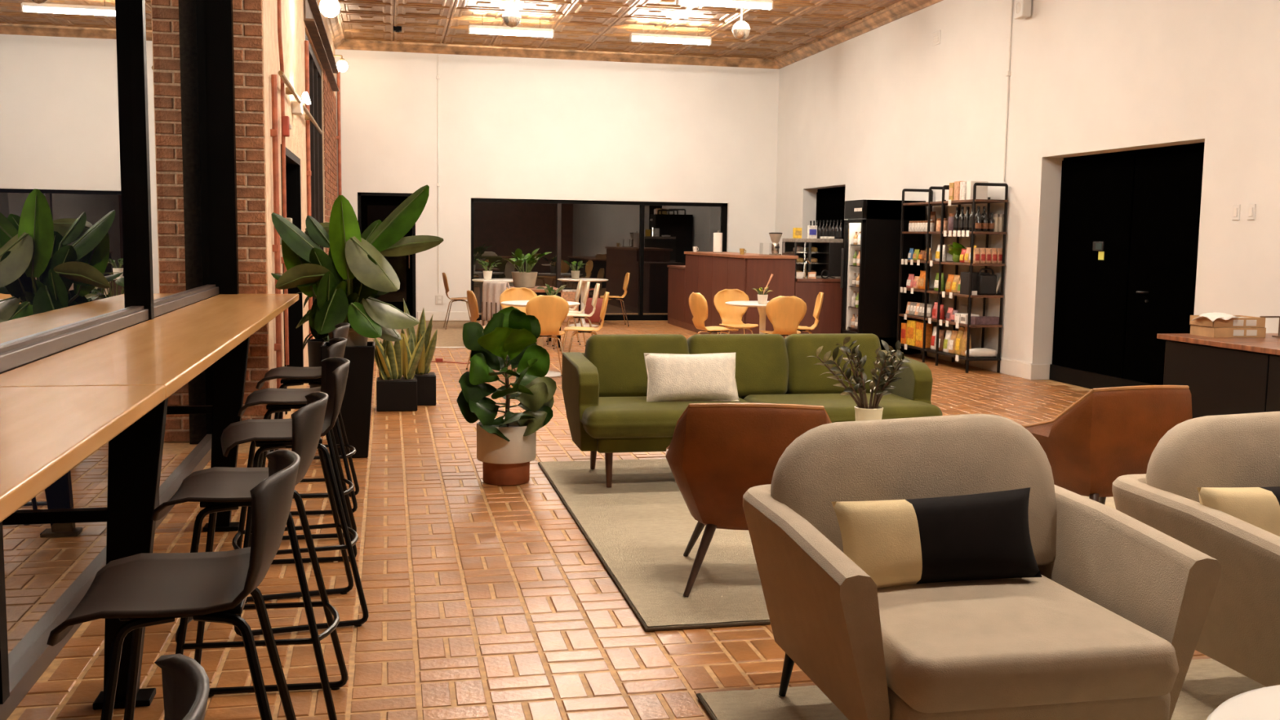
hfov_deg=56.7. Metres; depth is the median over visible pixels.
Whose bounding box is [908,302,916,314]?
packet
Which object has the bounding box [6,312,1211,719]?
floor
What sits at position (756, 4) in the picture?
tube light
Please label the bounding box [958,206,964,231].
bottle
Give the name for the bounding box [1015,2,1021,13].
grille
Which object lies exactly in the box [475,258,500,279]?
potted plant
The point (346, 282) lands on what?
potted plant
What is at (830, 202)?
door
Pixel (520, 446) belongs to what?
pot
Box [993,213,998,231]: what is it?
jar
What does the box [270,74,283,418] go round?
pipe
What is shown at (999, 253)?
snack bag
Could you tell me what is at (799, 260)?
pastry
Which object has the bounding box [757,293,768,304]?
pot
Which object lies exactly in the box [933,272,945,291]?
snack bag
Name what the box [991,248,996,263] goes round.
snack bag
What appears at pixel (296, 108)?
lamp
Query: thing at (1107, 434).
tub chair
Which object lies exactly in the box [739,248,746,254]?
cup
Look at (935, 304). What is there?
snack bag
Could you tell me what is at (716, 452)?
tub chair
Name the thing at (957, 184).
carton
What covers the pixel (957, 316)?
carton
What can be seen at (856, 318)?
drink bottle
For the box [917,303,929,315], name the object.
packet
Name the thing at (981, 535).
pillow
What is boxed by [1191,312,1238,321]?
crumpled paper
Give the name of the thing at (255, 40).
wall
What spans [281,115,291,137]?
alarm box
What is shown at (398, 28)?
junction box
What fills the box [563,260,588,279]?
potted plant
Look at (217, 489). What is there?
bar stool
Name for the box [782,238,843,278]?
case
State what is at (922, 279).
snack bag
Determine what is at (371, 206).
door
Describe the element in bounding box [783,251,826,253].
shelf
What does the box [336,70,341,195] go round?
conduit
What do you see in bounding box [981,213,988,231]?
bottle
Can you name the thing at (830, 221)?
wine bottle
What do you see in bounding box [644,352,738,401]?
lumbar pillow
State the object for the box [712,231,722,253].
paper towel roll
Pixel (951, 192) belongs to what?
carton
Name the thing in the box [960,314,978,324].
carton
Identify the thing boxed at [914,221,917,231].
jar
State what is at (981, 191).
carton
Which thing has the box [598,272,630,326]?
chair
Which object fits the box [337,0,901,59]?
ceiling
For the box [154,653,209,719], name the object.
bar stool
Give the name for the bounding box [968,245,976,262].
snack bag
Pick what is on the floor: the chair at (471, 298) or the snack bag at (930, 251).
the chair at (471, 298)
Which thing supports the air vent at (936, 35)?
in the wall at (877, 113)
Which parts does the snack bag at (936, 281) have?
label panel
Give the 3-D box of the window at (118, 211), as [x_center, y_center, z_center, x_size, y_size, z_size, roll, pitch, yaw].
[-1.786,-0.522,2.546,0.465,3.540,12.200,0,6,-12]
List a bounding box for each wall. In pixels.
[232,0,337,420]
[334,48,779,320]
[473,201,720,313]
[774,0,1279,379]
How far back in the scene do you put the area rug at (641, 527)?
5.39 m
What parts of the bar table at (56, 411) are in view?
panel, leg, panel, leg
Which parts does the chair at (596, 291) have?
leg, leg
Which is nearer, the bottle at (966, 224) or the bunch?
the bottle at (966, 224)
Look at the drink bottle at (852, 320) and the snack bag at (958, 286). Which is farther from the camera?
the drink bottle at (852, 320)
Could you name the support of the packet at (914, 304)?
on the shelf rack
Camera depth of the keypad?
11.42 m
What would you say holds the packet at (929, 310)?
on the shelf rack
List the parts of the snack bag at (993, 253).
label panel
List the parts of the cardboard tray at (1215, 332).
label panel, label panel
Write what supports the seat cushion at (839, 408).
on the sofa
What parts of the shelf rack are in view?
ladder frame, ladder frame, ladder frame, ladder frame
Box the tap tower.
[803,260,810,278]
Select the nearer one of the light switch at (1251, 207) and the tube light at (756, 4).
the light switch at (1251, 207)
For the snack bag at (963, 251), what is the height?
0.150 m
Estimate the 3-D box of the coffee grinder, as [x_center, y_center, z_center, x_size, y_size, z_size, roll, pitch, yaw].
[1.793,-1.534,15.668,0.180,0.300,0.210,0,6,-12]
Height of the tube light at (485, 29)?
0.250 m
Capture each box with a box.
[280,217,292,244]
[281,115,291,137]
[393,26,401,32]
[960,271,989,294]
[970,315,999,324]
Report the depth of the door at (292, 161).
10.89 m
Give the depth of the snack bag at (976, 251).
12.74 m
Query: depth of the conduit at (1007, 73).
12.67 m
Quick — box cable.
[431,358,470,364]
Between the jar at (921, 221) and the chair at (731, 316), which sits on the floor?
the chair at (731, 316)
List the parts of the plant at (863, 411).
stem, stem, stem, stem, stem, pot, stem, stem, stem, stem, stem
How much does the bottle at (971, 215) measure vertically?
0.272 m
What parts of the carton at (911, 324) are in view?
label panel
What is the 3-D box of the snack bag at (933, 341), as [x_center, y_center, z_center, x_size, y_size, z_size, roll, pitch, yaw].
[3.422,-0.253,13.730,0.101,0.270,0.130,0,6,-12]
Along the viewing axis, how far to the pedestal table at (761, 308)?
12.50 m
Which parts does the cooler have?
handle, door frame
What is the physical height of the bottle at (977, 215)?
0.272 m
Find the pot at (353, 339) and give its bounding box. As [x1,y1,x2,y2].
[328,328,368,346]
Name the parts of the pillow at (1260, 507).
dark panel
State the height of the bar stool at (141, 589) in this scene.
0.949 m
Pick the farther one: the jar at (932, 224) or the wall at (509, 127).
the wall at (509, 127)
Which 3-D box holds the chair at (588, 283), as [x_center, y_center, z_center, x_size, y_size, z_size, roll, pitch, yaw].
[-0.868,-0.574,15.016,0.470,0.842,0.424,0,6,-6]
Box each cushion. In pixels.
[580,395,750,438]
[584,333,688,396]
[687,333,788,398]
[704,497,711,502]
[743,392,942,422]
[784,333,884,394]
[876,574,1178,713]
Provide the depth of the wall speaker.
12.20 m
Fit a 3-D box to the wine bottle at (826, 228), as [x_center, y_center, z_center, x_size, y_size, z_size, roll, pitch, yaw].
[2.869,-1.986,18.206,0.077,0.312,0.075,0,6,-12]
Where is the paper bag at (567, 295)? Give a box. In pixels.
[560,289,578,322]
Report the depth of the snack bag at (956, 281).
13.18 m
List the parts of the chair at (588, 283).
leg, leg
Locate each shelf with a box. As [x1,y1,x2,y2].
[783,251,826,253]
[795,262,825,263]
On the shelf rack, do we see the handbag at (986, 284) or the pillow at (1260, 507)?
the handbag at (986, 284)
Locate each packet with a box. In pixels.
[905,302,917,314]
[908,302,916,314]
[911,302,924,315]
[914,302,922,315]
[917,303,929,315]
[920,303,933,316]
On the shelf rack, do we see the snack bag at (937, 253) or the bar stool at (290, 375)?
the snack bag at (937, 253)
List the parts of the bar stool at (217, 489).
mounting plate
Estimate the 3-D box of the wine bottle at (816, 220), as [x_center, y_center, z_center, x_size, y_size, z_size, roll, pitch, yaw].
[2.779,-2.032,18.630,0.077,0.312,0.075,0,6,-12]
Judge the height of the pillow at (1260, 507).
0.245 m
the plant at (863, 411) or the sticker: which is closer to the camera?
the plant at (863, 411)
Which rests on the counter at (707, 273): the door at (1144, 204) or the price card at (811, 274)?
the price card at (811, 274)
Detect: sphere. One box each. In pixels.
[502,0,521,27]
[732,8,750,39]
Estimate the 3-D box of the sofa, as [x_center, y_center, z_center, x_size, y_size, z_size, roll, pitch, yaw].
[0.649,0.277,7.037,2.116,0.817,0.912,0,6,-12]
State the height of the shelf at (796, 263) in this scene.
0.008 m
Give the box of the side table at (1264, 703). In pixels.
[1206,684,1279,719]
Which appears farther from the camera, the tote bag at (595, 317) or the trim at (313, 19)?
the tote bag at (595, 317)
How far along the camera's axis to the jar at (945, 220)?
13.46 m
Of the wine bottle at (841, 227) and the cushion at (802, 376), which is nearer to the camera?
the cushion at (802, 376)
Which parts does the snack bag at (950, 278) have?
label panel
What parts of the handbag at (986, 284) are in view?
handle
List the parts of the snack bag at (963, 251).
label panel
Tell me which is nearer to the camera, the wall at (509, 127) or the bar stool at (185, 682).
the bar stool at (185, 682)
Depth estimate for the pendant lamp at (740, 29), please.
14.65 m
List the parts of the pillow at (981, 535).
cream panel, dark panel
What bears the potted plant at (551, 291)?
on the pedestal table at (513, 303)
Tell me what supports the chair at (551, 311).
on the floor
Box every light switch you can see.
[1231,204,1240,220]
[1247,204,1256,219]
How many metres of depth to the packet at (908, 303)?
14.46 m
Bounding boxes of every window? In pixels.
[0,0,239,719]
[305,32,324,302]
[471,198,727,320]
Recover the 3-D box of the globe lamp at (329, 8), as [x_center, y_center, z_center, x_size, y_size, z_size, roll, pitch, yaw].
[-2.810,-3.127,10.272,0.415,0.306,0.176,0,6,-12]
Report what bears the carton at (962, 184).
on the shelf rack
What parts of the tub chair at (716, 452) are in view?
leg, leg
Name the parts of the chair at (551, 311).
leg, leg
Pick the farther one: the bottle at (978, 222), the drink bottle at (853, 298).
the drink bottle at (853, 298)
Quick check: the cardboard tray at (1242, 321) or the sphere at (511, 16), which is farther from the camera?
the sphere at (511, 16)
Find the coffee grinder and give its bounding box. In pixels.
[768,232,782,255]
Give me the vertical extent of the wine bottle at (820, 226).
0.312 m
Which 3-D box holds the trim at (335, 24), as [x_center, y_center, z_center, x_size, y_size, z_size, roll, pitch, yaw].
[-3.543,-4.367,13.144,0.160,0.160,11.250,0,6,-12]
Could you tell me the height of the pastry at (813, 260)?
0.080 m
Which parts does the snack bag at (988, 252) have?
label panel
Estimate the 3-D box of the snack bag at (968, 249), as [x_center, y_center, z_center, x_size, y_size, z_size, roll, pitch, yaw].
[3.582,-1.144,12.939,0.071,0.170,0.110,0,6,-12]
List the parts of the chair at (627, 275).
leg, leg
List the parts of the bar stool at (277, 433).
mounting plate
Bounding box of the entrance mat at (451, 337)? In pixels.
[367,320,479,348]
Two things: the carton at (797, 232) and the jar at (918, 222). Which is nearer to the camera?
the jar at (918, 222)
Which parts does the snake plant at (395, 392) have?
planter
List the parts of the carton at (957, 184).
label panel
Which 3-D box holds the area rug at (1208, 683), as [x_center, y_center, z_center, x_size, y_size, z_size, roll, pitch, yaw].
[1.989,1.157,2.776,3.175,0.017,2.537,0,6,-12]
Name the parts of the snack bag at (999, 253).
label panel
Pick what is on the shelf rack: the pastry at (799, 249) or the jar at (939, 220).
the jar at (939, 220)
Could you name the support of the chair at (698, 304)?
on the floor
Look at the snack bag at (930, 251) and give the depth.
13.86 m
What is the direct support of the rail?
attached to the wall at (255, 40)
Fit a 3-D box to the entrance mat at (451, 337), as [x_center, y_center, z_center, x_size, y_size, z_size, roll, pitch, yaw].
[-3.187,-0.387,16.910,2.050,0.012,4.500,0,6,-12]
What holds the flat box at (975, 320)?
on the shelf rack
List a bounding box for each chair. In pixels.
[442,272,471,329]
[466,289,515,372]
[499,287,537,314]
[525,294,568,375]
[546,279,582,345]
[551,281,590,349]
[560,283,599,351]
[564,291,609,351]
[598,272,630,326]
[665,402,831,596]
[688,292,738,333]
[713,288,758,333]
[760,295,806,336]
[784,292,823,337]
[1021,385,1192,504]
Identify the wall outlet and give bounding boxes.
[435,295,443,304]
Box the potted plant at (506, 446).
[457,306,556,485]
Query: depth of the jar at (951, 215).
13.27 m
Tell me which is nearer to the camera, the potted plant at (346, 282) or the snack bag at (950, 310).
the potted plant at (346, 282)
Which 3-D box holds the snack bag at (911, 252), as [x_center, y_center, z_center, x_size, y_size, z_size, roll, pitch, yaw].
[3.283,-1.280,14.351,0.071,0.140,0.100,0,6,-12]
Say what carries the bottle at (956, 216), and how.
on the shelf rack
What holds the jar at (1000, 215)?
on the shelf rack
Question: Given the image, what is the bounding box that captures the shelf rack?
[896,182,1008,373]
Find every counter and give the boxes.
[666,251,842,337]
[1156,333,1279,418]
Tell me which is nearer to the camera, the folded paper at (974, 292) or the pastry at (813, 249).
the folded paper at (974, 292)
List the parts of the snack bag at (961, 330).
label panel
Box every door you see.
[280,143,303,414]
[357,191,416,318]
[815,186,845,238]
[1049,142,1204,389]
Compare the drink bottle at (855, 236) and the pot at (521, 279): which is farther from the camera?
the pot at (521, 279)
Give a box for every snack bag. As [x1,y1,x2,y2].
[906,273,914,288]
[907,248,914,259]
[912,248,919,260]
[912,275,919,288]
[917,270,928,289]
[918,250,925,260]
[924,248,932,261]
[930,211,936,231]
[930,325,936,350]
[931,302,937,319]
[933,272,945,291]
[935,244,946,262]
[935,329,945,351]
[936,304,944,319]
[942,329,951,352]
[945,274,954,292]
[946,306,953,320]
[948,329,957,354]
[951,275,959,293]
[951,309,958,321]
[955,326,964,355]
[957,277,960,293]
[959,248,966,262]
[960,326,971,356]
[964,247,970,262]
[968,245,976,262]
[973,248,979,263]
[978,248,985,263]
[985,248,991,263]
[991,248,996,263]
[996,248,1002,263]
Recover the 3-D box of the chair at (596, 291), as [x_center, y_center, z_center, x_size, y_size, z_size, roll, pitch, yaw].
[-0.725,-0.512,14.436,0.470,0.842,0.424,0,6,-6]
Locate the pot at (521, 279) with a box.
[511,271,537,288]
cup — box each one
[693,246,698,251]
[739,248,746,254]
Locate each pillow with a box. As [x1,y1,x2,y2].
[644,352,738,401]
[831,487,1041,588]
[1196,486,1279,536]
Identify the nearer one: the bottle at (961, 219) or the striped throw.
the bottle at (961, 219)
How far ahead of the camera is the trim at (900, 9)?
16.57 m
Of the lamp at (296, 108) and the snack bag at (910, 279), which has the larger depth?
the snack bag at (910, 279)
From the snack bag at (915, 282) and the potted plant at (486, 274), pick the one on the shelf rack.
the snack bag at (915, 282)
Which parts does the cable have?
cord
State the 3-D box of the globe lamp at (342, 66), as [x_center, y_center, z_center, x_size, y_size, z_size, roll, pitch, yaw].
[-4.476,-4.447,17.692,0.237,0.298,0.170,0,6,-12]
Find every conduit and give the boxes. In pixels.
[276,0,288,364]
[304,40,313,338]
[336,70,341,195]
[435,53,439,293]
[1003,0,1013,181]
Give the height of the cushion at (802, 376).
0.396 m
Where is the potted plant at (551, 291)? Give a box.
[536,284,566,295]
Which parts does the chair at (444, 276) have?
leg, leg, leg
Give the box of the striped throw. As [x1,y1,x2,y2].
[480,280,510,325]
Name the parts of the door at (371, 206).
pane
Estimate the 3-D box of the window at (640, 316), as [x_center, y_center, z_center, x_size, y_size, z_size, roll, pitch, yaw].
[-0.658,-1.667,19.940,4.350,2.000,0.120,0,6,-12]
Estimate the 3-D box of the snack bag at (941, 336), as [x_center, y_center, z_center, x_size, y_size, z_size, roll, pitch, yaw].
[3.451,-0.224,13.595,0.101,0.240,0.130,0,6,-12]
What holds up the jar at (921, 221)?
on the shelf rack
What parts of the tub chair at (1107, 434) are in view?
leg, leg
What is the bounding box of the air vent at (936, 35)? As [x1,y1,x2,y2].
[932,30,940,46]
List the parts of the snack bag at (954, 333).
label panel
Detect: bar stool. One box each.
[46,448,300,719]
[151,391,347,719]
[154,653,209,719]
[220,357,368,636]
[237,337,356,564]
[256,322,359,515]
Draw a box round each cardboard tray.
[1189,315,1265,327]
[1190,324,1266,337]
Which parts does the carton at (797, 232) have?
label panel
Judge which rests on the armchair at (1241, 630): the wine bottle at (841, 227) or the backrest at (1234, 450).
the backrest at (1234, 450)
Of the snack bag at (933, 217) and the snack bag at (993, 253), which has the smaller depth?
the snack bag at (993, 253)
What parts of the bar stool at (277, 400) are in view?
mounting plate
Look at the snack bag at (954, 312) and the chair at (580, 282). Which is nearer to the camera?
the snack bag at (954, 312)
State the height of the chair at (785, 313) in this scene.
0.842 m
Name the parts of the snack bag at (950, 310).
label panel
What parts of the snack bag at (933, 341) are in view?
label panel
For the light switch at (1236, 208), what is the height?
0.120 m
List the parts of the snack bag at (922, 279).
label panel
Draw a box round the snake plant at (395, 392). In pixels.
[373,328,425,411]
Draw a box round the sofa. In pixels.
[561,333,942,487]
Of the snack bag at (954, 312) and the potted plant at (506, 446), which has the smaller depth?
the potted plant at (506, 446)
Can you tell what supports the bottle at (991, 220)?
on the shelf rack
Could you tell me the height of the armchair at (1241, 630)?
0.879 m
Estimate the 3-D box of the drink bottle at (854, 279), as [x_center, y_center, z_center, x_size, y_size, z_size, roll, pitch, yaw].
[2.716,-1.017,14.994,0.067,0.162,0.065,0,6,-12]
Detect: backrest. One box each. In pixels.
[770,413,1057,565]
[1146,411,1279,502]
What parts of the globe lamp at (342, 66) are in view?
globe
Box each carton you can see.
[792,227,801,238]
[900,323,906,343]
[906,320,924,346]
[915,322,932,347]
[948,182,954,200]
[953,181,963,200]
[954,313,972,323]
[959,181,966,199]
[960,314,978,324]
[965,181,987,199]
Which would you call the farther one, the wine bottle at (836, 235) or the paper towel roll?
the wine bottle at (836, 235)
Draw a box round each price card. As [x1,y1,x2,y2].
[795,271,804,278]
[807,271,816,278]
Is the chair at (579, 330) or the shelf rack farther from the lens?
the shelf rack
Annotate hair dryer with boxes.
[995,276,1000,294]
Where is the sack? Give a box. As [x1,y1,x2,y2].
[964,347,997,357]
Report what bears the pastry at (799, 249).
on the case
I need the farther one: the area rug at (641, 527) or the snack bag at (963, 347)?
the snack bag at (963, 347)
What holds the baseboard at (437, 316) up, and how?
attached to the wall at (509, 127)
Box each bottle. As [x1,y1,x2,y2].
[816,220,818,238]
[817,220,822,238]
[821,220,825,236]
[824,220,828,236]
[827,220,831,236]
[831,220,835,236]
[834,220,839,239]
[838,219,843,239]
[850,314,855,327]
[851,291,856,306]
[852,273,857,285]
[853,231,857,244]
[853,249,857,265]
[854,315,857,328]
[855,273,859,286]
[855,291,858,306]
[856,249,860,265]
[857,231,861,244]
[952,207,959,231]
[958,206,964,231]
[963,206,969,231]
[968,206,972,231]
[974,205,981,231]
[975,212,982,231]
[981,206,987,220]
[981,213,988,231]
[987,213,994,231]
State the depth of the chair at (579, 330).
12.22 m
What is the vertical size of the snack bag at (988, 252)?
0.165 m
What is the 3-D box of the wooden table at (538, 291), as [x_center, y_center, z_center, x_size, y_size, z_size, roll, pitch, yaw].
[-1.495,-0.569,15.399,0.840,0.735,0.996,0,6,-12]
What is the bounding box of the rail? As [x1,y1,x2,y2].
[278,70,322,134]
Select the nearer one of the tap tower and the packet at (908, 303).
the packet at (908, 303)
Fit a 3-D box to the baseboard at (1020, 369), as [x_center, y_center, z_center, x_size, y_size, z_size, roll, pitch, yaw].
[4.735,0.421,9.476,0.210,0.168,22.800,0,6,-12]
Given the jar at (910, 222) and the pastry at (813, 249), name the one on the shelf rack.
the jar at (910, 222)
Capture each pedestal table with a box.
[471,278,513,282]
[501,300,579,377]
[557,278,608,327]
[724,301,768,333]
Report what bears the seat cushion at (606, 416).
on the sofa
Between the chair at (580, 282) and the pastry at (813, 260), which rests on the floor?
the chair at (580, 282)
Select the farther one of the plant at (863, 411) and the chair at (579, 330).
the chair at (579, 330)
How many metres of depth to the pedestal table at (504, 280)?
17.64 m
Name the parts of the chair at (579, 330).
leg, leg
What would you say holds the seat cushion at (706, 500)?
on the tub chair at (716, 452)
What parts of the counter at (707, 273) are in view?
panel, panel, panel, panel, panel, panel, panel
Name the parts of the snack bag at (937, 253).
label panel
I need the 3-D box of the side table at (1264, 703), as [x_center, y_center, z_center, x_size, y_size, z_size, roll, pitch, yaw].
[1.448,0.961,2.085,0.860,0.500,0.860,0,6,-12]
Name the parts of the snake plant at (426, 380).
planter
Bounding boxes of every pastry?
[791,246,805,252]
[796,257,804,262]
[804,257,817,262]
[805,246,817,252]
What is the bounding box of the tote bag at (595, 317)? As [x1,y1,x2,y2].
[584,288,603,322]
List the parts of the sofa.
arm, leg, leg, rail, arm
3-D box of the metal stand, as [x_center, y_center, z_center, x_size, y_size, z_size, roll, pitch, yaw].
[4.438,-0.230,8.264,0.200,0.146,0.140,0,6,-12]
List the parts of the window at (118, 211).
pane, sill, pane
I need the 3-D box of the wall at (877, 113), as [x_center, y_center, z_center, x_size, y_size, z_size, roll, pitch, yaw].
[4.798,-1.694,9.262,0.240,4.420,22.800,0,6,-12]
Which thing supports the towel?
on the case
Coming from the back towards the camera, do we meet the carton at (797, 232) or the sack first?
the carton at (797, 232)
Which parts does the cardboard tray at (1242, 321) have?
label panel, label panel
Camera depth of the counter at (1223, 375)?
7.85 m
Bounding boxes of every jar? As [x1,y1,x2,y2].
[908,221,911,231]
[911,221,915,231]
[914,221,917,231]
[916,221,919,231]
[920,220,923,231]
[922,220,926,231]
[929,220,934,231]
[936,217,941,231]
[943,217,947,231]
[947,213,955,231]
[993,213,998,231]
[997,213,1003,231]
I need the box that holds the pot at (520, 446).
[476,417,536,463]
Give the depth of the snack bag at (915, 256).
14.17 m
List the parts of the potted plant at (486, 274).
pot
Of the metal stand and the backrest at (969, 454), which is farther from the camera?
the metal stand
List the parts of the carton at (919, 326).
label panel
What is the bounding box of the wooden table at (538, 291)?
[509,285,562,347]
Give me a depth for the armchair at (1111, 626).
3.12 m
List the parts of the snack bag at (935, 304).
label panel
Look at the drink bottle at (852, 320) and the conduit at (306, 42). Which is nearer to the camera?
the conduit at (306, 42)
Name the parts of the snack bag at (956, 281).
label panel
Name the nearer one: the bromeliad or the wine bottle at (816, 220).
the bromeliad
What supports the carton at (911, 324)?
on the shelf rack
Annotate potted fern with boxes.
[502,248,551,288]
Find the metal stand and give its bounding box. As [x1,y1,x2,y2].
[1259,315,1279,337]
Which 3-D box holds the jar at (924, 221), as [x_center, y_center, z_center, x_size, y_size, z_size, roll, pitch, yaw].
[3.362,-1.575,13.971,0.066,0.127,0.064,0,6,-12]
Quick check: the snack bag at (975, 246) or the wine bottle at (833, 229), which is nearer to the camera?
the snack bag at (975, 246)
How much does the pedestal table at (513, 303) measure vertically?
0.738 m
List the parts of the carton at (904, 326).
label panel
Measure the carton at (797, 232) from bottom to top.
0.140 m
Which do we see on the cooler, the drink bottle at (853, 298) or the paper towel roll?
the drink bottle at (853, 298)
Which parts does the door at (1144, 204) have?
kick plate, handle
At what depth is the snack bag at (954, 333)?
13.25 m
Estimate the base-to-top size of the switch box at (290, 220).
0.200 m
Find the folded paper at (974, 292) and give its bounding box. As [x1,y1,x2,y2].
[971,290,977,295]
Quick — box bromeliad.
[752,273,773,304]
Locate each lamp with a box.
[291,92,311,115]
[319,0,340,17]
[333,54,347,71]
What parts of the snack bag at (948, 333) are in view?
label panel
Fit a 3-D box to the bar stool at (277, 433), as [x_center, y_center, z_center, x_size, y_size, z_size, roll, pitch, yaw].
[-1.280,0.476,4.376,0.484,0.949,0.437,-1,6,-21]
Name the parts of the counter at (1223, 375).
panel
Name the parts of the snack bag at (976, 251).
label panel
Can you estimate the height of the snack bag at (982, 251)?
0.165 m
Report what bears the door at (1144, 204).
in the wall at (877, 113)
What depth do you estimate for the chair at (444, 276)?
17.59 m
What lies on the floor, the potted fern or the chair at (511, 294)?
the chair at (511, 294)
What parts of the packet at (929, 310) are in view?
label panel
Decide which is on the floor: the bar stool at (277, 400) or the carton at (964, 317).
the bar stool at (277, 400)
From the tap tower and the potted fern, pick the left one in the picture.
the potted fern
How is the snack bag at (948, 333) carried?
on the shelf rack
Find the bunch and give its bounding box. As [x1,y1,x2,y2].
[946,241,966,262]
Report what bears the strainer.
on the counter at (707, 273)
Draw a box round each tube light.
[467,15,554,38]
[629,24,711,45]
[675,0,773,10]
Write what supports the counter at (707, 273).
on the floor
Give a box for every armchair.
[742,413,1222,719]
[1111,411,1279,686]
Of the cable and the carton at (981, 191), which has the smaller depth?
the carton at (981, 191)
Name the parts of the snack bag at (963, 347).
label panel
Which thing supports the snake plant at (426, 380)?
on the floor
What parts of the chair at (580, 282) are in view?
leg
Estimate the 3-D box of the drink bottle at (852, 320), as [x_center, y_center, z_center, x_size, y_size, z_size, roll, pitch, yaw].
[2.709,-0.499,15.048,0.067,0.162,0.065,0,6,-12]
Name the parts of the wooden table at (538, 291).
leg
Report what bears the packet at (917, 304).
on the shelf rack
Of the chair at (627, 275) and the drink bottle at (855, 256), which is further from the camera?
the chair at (627, 275)
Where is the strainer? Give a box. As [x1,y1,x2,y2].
[820,270,835,278]
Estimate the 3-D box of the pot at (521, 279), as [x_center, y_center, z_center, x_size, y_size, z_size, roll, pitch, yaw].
[-1.499,-1.042,15.399,0.340,0.200,0.340,0,6,-12]
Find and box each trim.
[303,0,338,91]
[320,0,345,48]
[337,39,779,69]
[773,0,942,69]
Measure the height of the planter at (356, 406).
0.715 m
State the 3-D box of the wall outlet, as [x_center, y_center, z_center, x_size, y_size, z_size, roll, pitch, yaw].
[-3.270,-0.978,19.339,0.130,0.150,0.016,0,6,-12]
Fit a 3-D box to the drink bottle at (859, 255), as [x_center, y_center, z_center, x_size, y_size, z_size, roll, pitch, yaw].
[2.745,-1.277,14.844,0.067,0.192,0.065,0,6,-12]
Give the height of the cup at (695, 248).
0.080 m
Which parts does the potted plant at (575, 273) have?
pot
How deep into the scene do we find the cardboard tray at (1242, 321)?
8.22 m
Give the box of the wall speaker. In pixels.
[1013,0,1031,19]
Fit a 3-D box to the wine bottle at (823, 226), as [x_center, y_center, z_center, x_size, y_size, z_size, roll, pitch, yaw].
[2.839,-2.001,18.347,0.077,0.312,0.075,0,6,-12]
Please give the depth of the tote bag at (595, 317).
19.46 m
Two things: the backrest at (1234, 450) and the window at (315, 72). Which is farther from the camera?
the window at (315, 72)
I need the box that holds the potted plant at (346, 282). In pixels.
[271,184,444,457]
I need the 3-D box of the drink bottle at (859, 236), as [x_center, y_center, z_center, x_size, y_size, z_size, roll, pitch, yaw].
[2.749,-1.521,14.819,0.067,0.162,0.065,0,6,-12]
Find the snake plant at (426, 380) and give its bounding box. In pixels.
[403,298,437,405]
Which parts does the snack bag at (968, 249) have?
label panel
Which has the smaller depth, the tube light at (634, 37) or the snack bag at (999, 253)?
the snack bag at (999, 253)
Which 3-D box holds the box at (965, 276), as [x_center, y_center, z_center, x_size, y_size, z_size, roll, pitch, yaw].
[3.648,-0.836,12.934,0.240,0.240,0.200,0,6,-12]
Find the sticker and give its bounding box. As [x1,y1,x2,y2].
[1097,251,1104,259]
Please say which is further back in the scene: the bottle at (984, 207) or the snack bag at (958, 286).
the snack bag at (958, 286)
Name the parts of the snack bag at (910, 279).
label panel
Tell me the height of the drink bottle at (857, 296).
0.192 m
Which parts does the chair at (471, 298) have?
leg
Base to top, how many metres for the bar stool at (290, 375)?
0.949 m
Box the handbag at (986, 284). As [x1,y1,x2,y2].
[976,267,996,295]
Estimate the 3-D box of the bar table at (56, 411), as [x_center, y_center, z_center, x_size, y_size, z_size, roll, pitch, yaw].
[-1.778,0.455,4.264,0.533,1.000,7.735,0,6,-12]
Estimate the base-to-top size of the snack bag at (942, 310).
0.170 m
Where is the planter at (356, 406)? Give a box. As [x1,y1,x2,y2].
[320,341,375,457]
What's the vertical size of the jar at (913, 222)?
0.127 m
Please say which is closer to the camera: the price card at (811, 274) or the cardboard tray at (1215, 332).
the cardboard tray at (1215, 332)
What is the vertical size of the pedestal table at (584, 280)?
0.738 m
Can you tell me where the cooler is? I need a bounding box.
[840,199,925,353]
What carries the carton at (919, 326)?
on the shelf rack
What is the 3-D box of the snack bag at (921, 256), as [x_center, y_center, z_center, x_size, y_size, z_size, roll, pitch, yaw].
[3.347,-1.238,14.050,0.081,0.120,0.130,0,6,-12]
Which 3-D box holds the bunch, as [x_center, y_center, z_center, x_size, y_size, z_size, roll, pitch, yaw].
[3.543,-1.206,13.255,0.197,0.226,0.292,0,6,-12]
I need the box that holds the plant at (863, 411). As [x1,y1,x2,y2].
[808,336,911,421]
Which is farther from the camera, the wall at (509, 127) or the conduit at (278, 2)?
the wall at (509, 127)
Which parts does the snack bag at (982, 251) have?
label panel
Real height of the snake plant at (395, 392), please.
0.702 m
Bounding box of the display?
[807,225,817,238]
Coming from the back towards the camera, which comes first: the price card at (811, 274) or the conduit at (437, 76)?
the conduit at (437, 76)
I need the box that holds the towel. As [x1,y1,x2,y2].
[819,236,834,239]
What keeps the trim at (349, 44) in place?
attached to the wall at (509, 127)
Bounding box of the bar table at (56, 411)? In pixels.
[0,293,298,709]
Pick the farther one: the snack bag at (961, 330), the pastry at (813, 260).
the pastry at (813, 260)
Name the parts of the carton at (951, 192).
label panel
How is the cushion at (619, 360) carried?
on the sofa
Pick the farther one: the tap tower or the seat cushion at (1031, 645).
the tap tower
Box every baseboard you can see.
[417,311,469,320]
[917,350,1049,379]
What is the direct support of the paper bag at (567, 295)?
on the floor
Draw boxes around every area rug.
[537,458,1115,631]
[696,658,1266,719]
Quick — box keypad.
[1092,241,1104,251]

